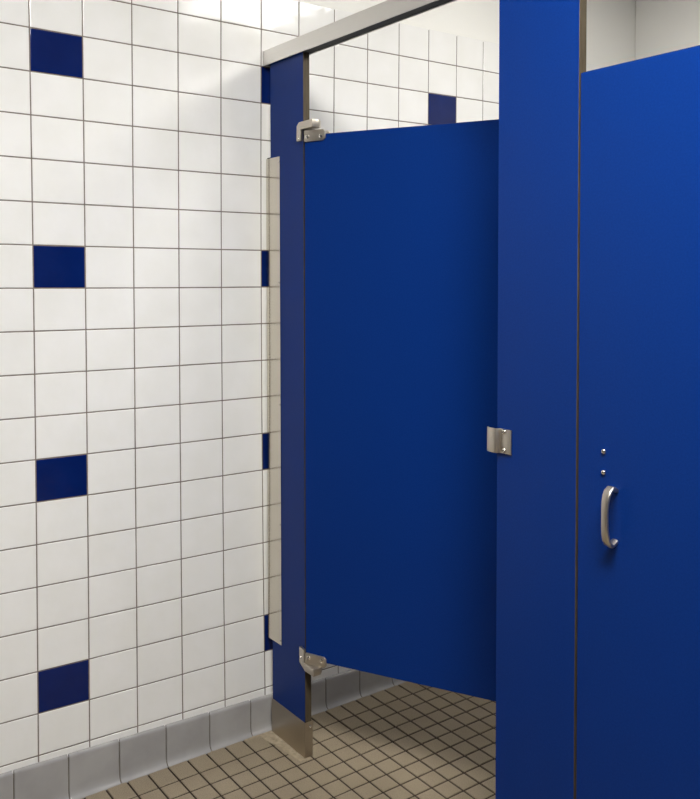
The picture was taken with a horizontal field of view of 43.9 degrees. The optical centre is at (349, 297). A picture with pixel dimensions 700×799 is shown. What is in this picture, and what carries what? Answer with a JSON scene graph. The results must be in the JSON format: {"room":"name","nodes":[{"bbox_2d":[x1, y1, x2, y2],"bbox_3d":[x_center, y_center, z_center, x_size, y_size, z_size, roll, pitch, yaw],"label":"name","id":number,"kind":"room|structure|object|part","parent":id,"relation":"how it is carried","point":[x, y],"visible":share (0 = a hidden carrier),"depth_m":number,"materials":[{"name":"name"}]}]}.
{"room":"public restroom","nodes":[
{"label":"public restroom","id":0,"kind":"room"},
{"bbox_2d":[81,682,495,798],"bbox_3d":[0.293,1.448,0.688,5.353,0.121,4.140,-1,2,-36],"label":"floor","id":1,"kind":"structure","parent":0,"point":[406,740],"depth_m":2.51,"materials":[{"name":"tile"}]},
{"bbox_2d":[270,52,321,757],"bbox_3d":[-0.161,0.317,2.555,0.039,2.041,0.244,-1,2,-36],"label":"pilaster","id":2,"kind":"object","parent":1,"relation":"on","point":[292,722],"visible":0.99,"depth_m":2.55,"materials":[{"name":"metal"}]},
{"bbox_2d":[263,0,456,65],"bbox_3d":[0.358,-0.703,1.813,0.041,0.047,2.058,-1,2,-36],"label":"header rail","id":3,"kind":"object","parent":2,"relation":"on","point":[386,13],"visible":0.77,"depth_m":2.27,"materials":[{"name":"silver metal"}]},
{"bbox_2d":[304,119,498,700],"bbox_3d":[0.210,0.295,2.330,0.748,1.542,0.035,1,2,26],"label":"door","id":4,"kind":"structure","parent":2,"relation":"attached to","point":[401,223],"depth_m":2.35,"materials":[{"name":"metal"}]},
{"bbox_3d":[-0.092,1.040,2.503,0.068,0.032,0.033,1,2,26],"label":"hinge plate","id":5,"kind":"part","parent":4,"relation":"part of","materials":[{"name":"silver metal"}]},
{"bbox_3d":[-0.093,-0.457,2.462,0.068,0.032,0.033,1,2,26],"label":"hinge plate","id":6,"kind":"part","parent":4,"relation":"part of","materials":[{"name":"silver metal"}]},
{"bbox_2d":[487,0,586,798],"bbox_3d":[0.380,0.339,1.802,0.040,2.041,0.240,-1,2,-36],"label":"pilaster","id":7,"kind":"object","parent":1,"relation":"on","point":[535,439],"visible":1,"depth_m":1.78,"materials":[{"name":"metal"}]},
{"bbox_3d":[0.879,0.355,1.126,0.027,2.041,0.216,-1,2,-36],"label":"pilaster","id":8,"kind":"object","parent":1,"relation":"on","visible":0},
{"bbox_2d":[576,45,699,798],"bbox_3d":[0.622,0.322,1.450,0.056,1.500,0.612,-1,2,-36],"label":"door","id":9,"kind":"structure","parent":8,"relation":"attached to","point":[638,618],"depth_m":1.59,"materials":[{"name":"metal"}]},
{"bbox_3d":[0.484,0.411,1.622,0.034,0.116,0.018,-1,2,-36],"label":"pull handle","id":10,"kind":"part","parent":9,"relation":"part of","materials":[{"name":"silver metal"}]},
{"bbox_2d":[0,0,635,773],"bbox_3d":[-0.889,-0.029,2.274,5.353,2.750,0.120,-1,2,-36],"label":"wall","id":11,"kind":"structure","parent":0,"point":[135,135],"depth_m":2.44,"materials":[{"name":"white tile"}]},
{"bbox_2d":[0,669,406,798],"bbox_3d":[-0.850,1.280,2.252,5.067,0.141,0.026,-1,2,-36],"label":"baseboard","id":12,"kind":"structure","parent":11,"relation":"attached to","point":[79,774],"depth_m":2.48,"materials":[{"name":"grey tile"}]},
{"bbox_2d":[266,156,281,645],"bbox_3d":[-0.223,0.315,2.640,0.028,1.480,0.084,-1,2,-36],"label":"channel","id":13,"kind":"object","parent":11,"relation":"attached to","point":[272,164],"visible":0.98,"depth_m":2.63,"materials":[{"name":"silver metal"}]},
{"bbox_2d":[635,0,699,59],"bbox_3d":[2.409,-0.029,2.186,0.120,2.750,3.900,-1,2,-36],"label":"wall","id":14,"kind":"structure","parent":0,"point":[662,26],"depth_m":3.58,"materials":[{"name":"white paint"}]}
]}

